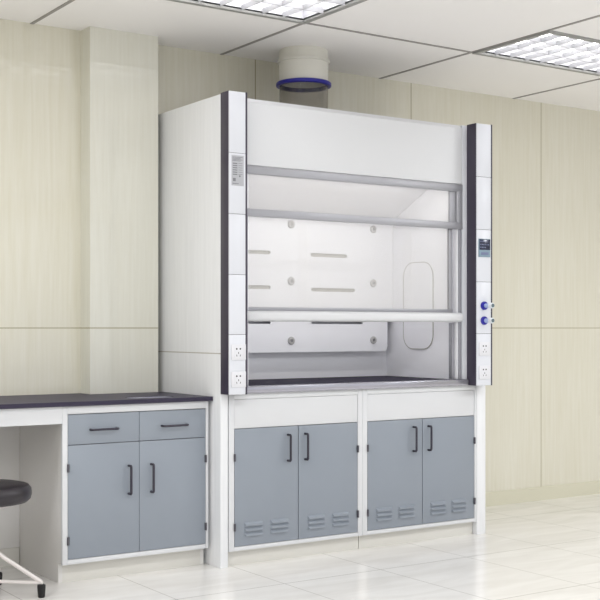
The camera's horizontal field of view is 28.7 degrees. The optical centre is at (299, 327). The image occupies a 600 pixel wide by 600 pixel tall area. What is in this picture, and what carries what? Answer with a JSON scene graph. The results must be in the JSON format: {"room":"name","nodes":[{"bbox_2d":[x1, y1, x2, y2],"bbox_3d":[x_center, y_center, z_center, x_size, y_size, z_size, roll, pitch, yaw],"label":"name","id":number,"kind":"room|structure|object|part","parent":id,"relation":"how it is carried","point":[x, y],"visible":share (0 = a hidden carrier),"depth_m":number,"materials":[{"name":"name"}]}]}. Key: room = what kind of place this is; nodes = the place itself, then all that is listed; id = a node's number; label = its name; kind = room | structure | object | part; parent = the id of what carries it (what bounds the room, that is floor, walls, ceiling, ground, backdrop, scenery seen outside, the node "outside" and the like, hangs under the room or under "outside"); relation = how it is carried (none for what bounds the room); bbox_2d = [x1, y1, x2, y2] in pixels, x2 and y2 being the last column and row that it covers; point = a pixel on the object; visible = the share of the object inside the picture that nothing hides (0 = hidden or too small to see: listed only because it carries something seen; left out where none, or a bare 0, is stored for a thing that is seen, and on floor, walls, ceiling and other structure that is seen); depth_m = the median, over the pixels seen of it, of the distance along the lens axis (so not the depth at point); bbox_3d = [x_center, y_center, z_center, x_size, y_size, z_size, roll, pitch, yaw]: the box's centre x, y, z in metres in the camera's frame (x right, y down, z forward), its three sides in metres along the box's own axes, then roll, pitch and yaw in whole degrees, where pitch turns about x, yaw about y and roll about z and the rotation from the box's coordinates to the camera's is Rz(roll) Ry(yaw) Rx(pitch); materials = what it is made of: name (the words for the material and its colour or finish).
{"room":"science laboratory","nodes":[
{"label":"science laboratory","id":0,"kind":"room"},
{"bbox_2d":[81,26,157,393],"bbox_3d":[-0.978,-0.190,6.403,0.438,2.820,0.165,0,0,-34],"label":"pillar","id":1,"kind":"structure","parent":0,"point":[119,69],"depth_m":6.30,"materials":[{"name":"laminate"}]},
{"bbox_2d":[0,0,599,110],"bbox_3d":[3.305,-1.610,4.307,14.700,0.020,8.435,0,0,-34],"label":"ceiling","id":2,"kind":"structure","parent":0,"point":[468,25],"depth_m":6.30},
{"bbox_2d":[168,0,366,23],"bbox_3d":[-0.293,-1.649,5.554,1.175,0.122,0.610,0,0,-34],"label":"ceiling light","id":3,"kind":"object","parent":2,"relation":"attached to","point":[295,11],"visible":1,"depth_m":5.88,"materials":[{"name":"white plastic"}]},
{"bbox_2d":[30,0,599,98],"bbox_3d":[3.305,-1.598,4.307,14.700,0.004,8.435,0,0,-34],"label":"trim","id":4,"kind":"structure","parent":2,"relation":"attached to","point":[69,1],"depth_m":6.48,"materials":[{"name":"grey metal"}]},
{"bbox_2d":[472,30,599,75],"bbox_3d":[1.654,-1.649,6.870,1.175,0.122,0.610,0,0,-34],"label":"ceiling light","id":5,"kind":"object","parent":2,"relation":"attached to","point":[551,49],"visible":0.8,"depth_m":6.84,"materials":[{"name":"white"}]},
{"bbox_2d":[0,494,599,599],"bbox_3d":[3.305,1.270,4.307,14.700,0.100,8.435,0,0,-34],"label":"floor","id":6,"kind":"structure","parent":0,"point":[549,549],"depth_m":5.85,"materials":[{"name":"tile"}]},
{"bbox_2d":[0,479,45,597],"bbox_3d":[-1.433,0.963,5.308,0.428,0.515,0.428,0,0,-44],"label":"stool","id":7,"kind":"object","parent":6,"relation":"on","point":[12,492],"visible":1,"depth_m":5.29,"materials":[{"name":"plastic"}]},
{"bbox_3d":[-1.433,0.750,5.308,0.428,0.090,0.428,0,0,-34],"label":"seat","id":8,"kind":"part","parent":7,"relation":"part of","materials":[{"name":"leather"}]},
{"bbox_3d":[-1.292,1.069,5.308,0.254,0.184,0.019,0,0,0],"label":"leg","id":9,"kind":"part","parent":7,"relation":"part of","materials":[{"name":"white metal"}]},
{"bbox_2d":[0,407,61,566],"bbox_3d":[-2.358,0.797,5.079,2.580,0.846,0.576,0,0,-34],"label":"frame","id":10,"kind":"object","parent":6,"relation":"on","point":[11,420],"visible":0.8,"depth_m":5.98,"materials":[{"name":"white metal"}]},
{"bbox_3d":[-2.515,0.750,5.310,2.580,0.752,0.016,0,0,-34],"label":"panel","id":11,"kind":"part","parent":10,"relation":"part of","materials":[{"name":"white metal"}]},
{"bbox_2d":[0,392,212,408],"bbox_3d":[-2.037,0.362,5.328,3.391,0.022,0.666,0,0,-34],"label":"countertop","id":12,"kind":"structure","parent":10,"relation":"on","point":[74,399],"depth_m":5.83,"materials":[{"name":"black stone"}]},
{"bbox_2d":[130,396,166,411],"bbox_3d":[-0.764,0.424,5.953,0.246,0.142,0.126,0,0,-34],"label":"sink","id":13,"kind":"object","parent":12,"relation":"in","point":[158,396],"visible":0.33,"depth_m":5.99,"materials":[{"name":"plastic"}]},
{"bbox_2d":[20,401,207,582],"bbox_3d":[-0.945,0.797,6.002,0.794,0.846,0.596,0,0,-34],"label":"base cabinet","id":14,"kind":"object","parent":6,"relation":"on","point":[116,490],"visible":0.99,"depth_m":5.78,"materials":[{"name":"grey metal"}]},
{"bbox_3d":[-0.954,0.485,5.689,0.374,0.144,0.017,0,0,-34],"label":"drawer","id":15,"kind":"part","parent":14,"relation":"part of","materials":[{"name":"grey metal"}]},
{"bbox_3d":[-0.954,0.832,5.689,0.374,0.543,0.017,0,0,-34],"label":"door","id":16,"kind":"part","parent":14,"relation":"part of","materials":[{"name":"grey metal"}]},
{"bbox_3d":[-0.943,0.489,5.665,0.148,0.011,0.036,0,0,-34],"label":"handle","id":17,"kind":"part","parent":14,"relation":"part of","materials":[{"name":"black metal"}]},
{"bbox_3d":[-0.832,0.745,5.741,0.012,0.149,0.036,0,0,-34],"label":"handle","id":18,"kind":"part","parent":14,"relation":"part of","materials":[{"name":"black metal"}]},
{"bbox_3d":[-0.730,0.745,5.809,0.012,0.149,0.036,0,0,-34],"label":"handle","id":19,"kind":"part","parent":14,"relation":"part of","materials":[{"name":"black metal"}]},
{"bbox_3d":[-0.642,0.485,5.899,0.374,0.144,0.017,0,0,-34],"label":"drawer","id":20,"kind":"part","parent":14,"relation":"part of","materials":[{"name":"grey metal"}]},
{"bbox_3d":[-0.642,0.832,5.899,0.374,0.543,0.017,0,0,-34],"label":"door","id":21,"kind":"part","parent":14,"relation":"part of","materials":[{"name":"grey metal"}]},
{"bbox_3d":[-0.625,0.489,5.880,0.148,0.011,0.036,0,0,-34],"label":"handle","id":22,"kind":"part","parent":14,"relation":"part of","materials":[{"name":"black metal"}]},
{"bbox_2d":[228,389,361,565],"bbox_3d":[-0.176,0.778,6.457,0.850,0.884,0.664,0,0,-34],"label":"base cabinet","id":23,"kind":"object","parent":6,"relation":"on","point":[295,458],"visible":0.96,"depth_m":6.20,"materials":[{"name":"grey metal"}]},
{"bbox_2d":[244,521,262,536],"bbox_3d":[-0.237,1.036,6.050,0.113,0.070,0.012,0,0,-34],"label":"vent","id":24,"kind":"object","parent":23,"relation":"attached to","point":[251,528],"depth_m":6.05,"materials":[{"name":"grey metal"}]},
{"bbox_3d":[-0.177,0.819,6.109,0.391,0.602,0.018,0,0,-34],"label":"door","id":25,"kind":"part","parent":23,"relation":"part of","materials":[{"name":"grey metal"}]},
{"bbox_2d":[270,518,288,533],"bbox_3d":[-0.104,1.036,6.139,0.113,0.070,0.012,0,0,-34],"label":"vent","id":26,"kind":"object","parent":23,"relation":"attached to","point":[277,525],"depth_m":6.14,"materials":[{"name":"grey metal"}]},
{"bbox_3d":[-0.055,0.630,6.160,0.012,0.148,0.036,0,0,-34],"label":"handle","id":27,"kind":"part","parent":23,"relation":"part of","materials":[{"name":"black metal"}]},
{"bbox_3d":[-0.015,0.442,6.220,0.786,0.148,0.017,0,0,-34],"label":"panel","id":28,"kind":"part","parent":23,"relation":"part of","materials":[{"name":"white metal"}]},
{"bbox_3d":[0.036,0.630,6.221,0.012,0.148,0.036,0,0,-34],"label":"handle","id":29,"kind":"part","parent":23,"relation":"part of","materials":[{"name":"black metal"}]},
{"bbox_2d":[308,514,324,528],"bbox_3d":[0.090,1.036,6.271,0.113,0.070,0.012,0,0,-34],"label":"vent","id":30,"kind":"object","parent":23,"relation":"attached to","point":[315,521],"depth_m":6.27,"materials":[{"name":"grey metal"}]},
{"bbox_3d":[0.149,0.819,6.329,0.389,0.602,0.018,0,0,-34],"label":"door","id":31,"kind":"part","parent":23,"relation":"part of","materials":[{"name":"grey metal"}]},
{"bbox_2d":[332,511,348,525],"bbox_3d":[0.223,1.036,6.361,0.113,0.070,0.012,0,0,-34],"label":"vent","id":32,"kind":"object","parent":23,"relation":"attached to","point":[339,518],"depth_m":6.36,"materials":[{"name":"grey metal"}]},
{"bbox_2d":[158,90,494,567],"bbox_3d":[0.182,0.014,6.700,1.817,2.412,0.931,0,0,-34],"label":"fume hood","id":33,"kind":"object","parent":6,"relation":"on","point":[301,248],"visible":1,"depth_m":6.70,"materials":[{"name":"metal"}]},
{"bbox_3d":[-0.599,0.017,6.273,0.044,2.407,0.765,0,0,-34],"label":"panel","id":34,"kind":"part","parent":33,"relation":"part of","materials":[{"name":"metal"}]},
{"bbox_3d":[-0.337,-0.428,5.941,0.107,1.528,0.079,0,0,-34],"label":"post","id":35,"kind":"part","parent":33,"relation":"part of","materials":[{"name":"white metal"}]},
{"bbox_2d":[232,157,242,183],"bbox_3d":[-0.314,-0.793,5.899,0.060,0.136,0.001,0,0,-34],"label":"print","id":36,"kind":"object","parent":33,"relation":"attached to","point":[237,162],"depth_m":5.90},
{"bbox_2d":[231,371,245,387],"bbox_3d":[-0.309,0.259,5.898,0.085,0.080,0.008,0,0,-34],"label":"socket","id":37,"kind":"object","parent":33,"relation":"attached to","point":[238,378],"depth_m":5.89,"materials":[{"name":"white plastic"}]},
{"bbox_2d":[231,344,245,359],"bbox_3d":[-0.309,0.122,5.898,0.085,0.080,0.008,0,0,-34],"label":"socket","id":38,"kind":"object","parent":33,"relation":"attached to","point":[238,351],"depth_m":5.89,"materials":[{"name":"white plastic"}]},
{"bbox_3d":[-0.273,-0.428,5.932,0.010,1.528,0.007,0,0,-34],"label":"edge trim","id":39,"kind":"part","parent":33,"relation":"part of","materials":[{"name":"metal"}]},
{"bbox_3d":[-0.279,-0.140,6.037,0.022,0.875,0.008,0,0,-34],"label":"track rail","id":40,"kind":"part","parent":33,"relation":"part of","materials":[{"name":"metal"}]},
{"bbox_2d":[276,45,330,108],"bbox_3d":[0.021,-1.397,6.774,0.320,0.407,0.320,0,0,-34],"label":"duct","id":41,"kind":"object","parent":33,"relation":"on","point":[302,68],"visible":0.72,"depth_m":6.66,"materials":[{"name":"plastic"}]},
{"bbox_3d":[-0.053,-0.388,7.008,1.440,1.385,0.012,0,0,-34],"label":"lining panel","id":42,"kind":"part","parent":33,"relation":"part of","materials":[{"name":"white plastic"}]},
{"bbox_3d":[0.290,-0.351,6.455,1.440,0.522,0.018,0,0,-34],"label":"sash","id":43,"kind":"part","parent":33,"relation":"part of","materials":[{"name":"glass"}]},
{"bbox_3d":[0.119,-1.183,6.770,1.704,0.017,0.745,0,0,-34],"label":"panel","id":44,"kind":"part","parent":33,"relation":"part of","materials":[{"name":"white metal"}]},
{"bbox_3d":[0.320,-1.014,6.453,1.497,0.343,0.026,0,0,-34],"label":"header panel","id":45,"kind":"part","parent":33,"relation":"part of","materials":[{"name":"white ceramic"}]},
{"bbox_3d":[0.305,0.318,6.422,1.622,0.036,0.043,0,0,-34],"label":"sill","id":46,"kind":"part","parent":33,"relation":"part of","materials":[{"name":"metal"}]},
{"bbox_3d":[0.724,-0.388,7.154,0.012,1.385,0.642,0,0,-34],"label":"lining panel","id":47,"kind":"part","parent":33,"relation":"part of","materials":[{"name":"white plastic"}]},
{"bbox_3d":[0.889,0.134,6.871,0.018,0.328,0.030,0,0,-34],"label":"track rail","id":48,"kind":"part","parent":33,"relation":"part of","materials":[{"name":"metal"}]},
{"bbox_3d":[0.933,-0.140,6.856,0.022,0.875,0.008,0,0,-34],"label":"track rail","id":49,"kind":"part","parent":33,"relation":"part of","materials":[{"name":"metal"}]},
{"bbox_3d":[0.859,0.017,7.258,0.069,2.407,0.765,0,0,-34],"label":"panel","id":50,"kind":"part","parent":33,"relation":"part of","materials":[{"name":"metal"}]},
{"bbox_3d":[1.051,-0.428,6.879,0.122,1.528,0.079,0,0,-34],"label":"post","id":51,"kind":"part","parent":33,"relation":"part of","materials":[{"name":"white metal"}]},
{"bbox_3d":[1.076,-0.467,6.836,0.090,0.106,0.006,0,0,-34],"label":"control panel","id":52,"kind":"part","parent":33,"relation":"part of","materials":[{"name":"black plastic"}]},
{"bbox_2d":[479,365,489,378],"bbox_3d":[1.076,0.259,6.835,0.085,0.080,0.008,0,0,-34],"label":"socket","id":53,"kind":"object","parent":33,"relation":"attached to","point":[484,370],"depth_m":6.83,"materials":[{"name":"white plastic"}]},
{"bbox_2d":[479,342,489,355],"bbox_3d":[1.076,0.122,6.835,0.085,0.080,0.008,0,0,-34],"label":"socket","id":54,"kind":"object","parent":33,"relation":"attached to","point":[484,347],"depth_m":6.83,"materials":[{"name":"white plastic"}]},
{"bbox_3d":[1.122,-0.428,6.874,0.010,1.528,0.007,0,0,-34],"label":"edge trim","id":55,"kind":"part","parent":33,"relation":"part of","materials":[{"name":"black metal"}]},
{"bbox_2d":[358,385,476,548],"bbox_3d":[0.526,0.778,6.932,0.844,0.884,0.664,0,0,-34],"label":"base cabinet","id":56,"kind":"object","parent":6,"relation":"on","point":[419,444],"visible":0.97,"depth_m":6.67,"materials":[{"name":"grey metal"}]},
{"bbox_2d":[376,507,391,520],"bbox_3d":[0.471,1.036,6.528,0.113,0.070,0.012,0,0,-34],"label":"vent","id":57,"kind":"object","parent":56,"relation":"attached to","point":[382,513],"depth_m":6.52,"materials":[{"name":"grey metal"}]},
{"bbox_3d":[0.531,0.819,6.587,0.391,0.602,0.018,0,0,-34],"label":"door","id":58,"kind":"part","parent":56,"relation":"part of","materials":[{"name":"grey metal"}]},
{"bbox_2d":[398,504,413,518],"bbox_3d":[0.603,1.036,6.618,0.113,0.070,0.012,0,0,-34],"label":"vent","id":59,"kind":"object","parent":56,"relation":"attached to","point":[405,511],"depth_m":6.61,"materials":[{"name":"grey metal"}]},
{"bbox_3d":[0.653,0.630,6.638,0.012,0.148,0.036,0,0,-34],"label":"handle","id":60,"kind":"part","parent":56,"relation":"part of","materials":[{"name":"black metal"}]},
{"bbox_3d":[0.694,0.442,6.699,0.791,0.148,0.017,0,0,-34],"label":"panel","id":61,"kind":"part","parent":56,"relation":"part of","materials":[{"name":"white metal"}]},
{"bbox_3d":[0.744,0.630,6.700,0.012,0.148,0.036,0,0,-34],"label":"handle","id":62,"kind":"part","parent":56,"relation":"part of","materials":[{"name":"black metal"}]},
{"bbox_2d":[430,501,445,514],"bbox_3d":[0.798,1.036,6.749,0.113,0.070,0.012,0,0,-34],"label":"vent","id":63,"kind":"object","parent":56,"relation":"attached to","point":[436,507],"depth_m":6.75,"materials":[{"name":"grey metal"}]},
{"bbox_3d":[0.859,0.819,6.809,0.394,0.602,0.018,0,0,-34],"label":"door","id":64,"kind":"part","parent":56,"relation":"part of","materials":[{"name":"grey metal"}]},
{"bbox_2d":[451,499,466,511],"bbox_3d":[0.930,1.036,6.839,0.113,0.070,0.012,0,0,-34],"label":"vent","id":65,"kind":"object","parent":56,"relation":"attached to","point":[457,505],"depth_m":6.84,"materials":[{"name":"grey metal"}]},
{"bbox_2d":[158,45,599,492],"bbox_3d":[0.910,-0.265,7.851,14.700,3.170,0.120,0,0,-34],"label":"wall","id":66,"kind":"structure","parent":0,"point":[542,401],"depth_m":8.26,"materials":[{"name":"laminate"}]},
{"bbox_2d":[0,19,80,561],"bbox_3d":[-3.163,-0.190,4.998,4.756,2.820,0.045,0,0,-34],"label":"wall","id":67,"kind":"structure","parent":66,"relation":"attached to","point":[40,65],"depth_m":6.18,"materials":[{"name":"laminate"}]},
{"bbox_2d":[485,480,599,506],"bbox_3d":[3.847,1.173,9.755,7.700,0.094,0.014,0,0,-34],"label":"baseboard","id":68,"kind":"structure","parent":66,"relation":"attached to","point":[495,498],"depth_m":8.30,"materials":[{"name":"beige"}]}
]}

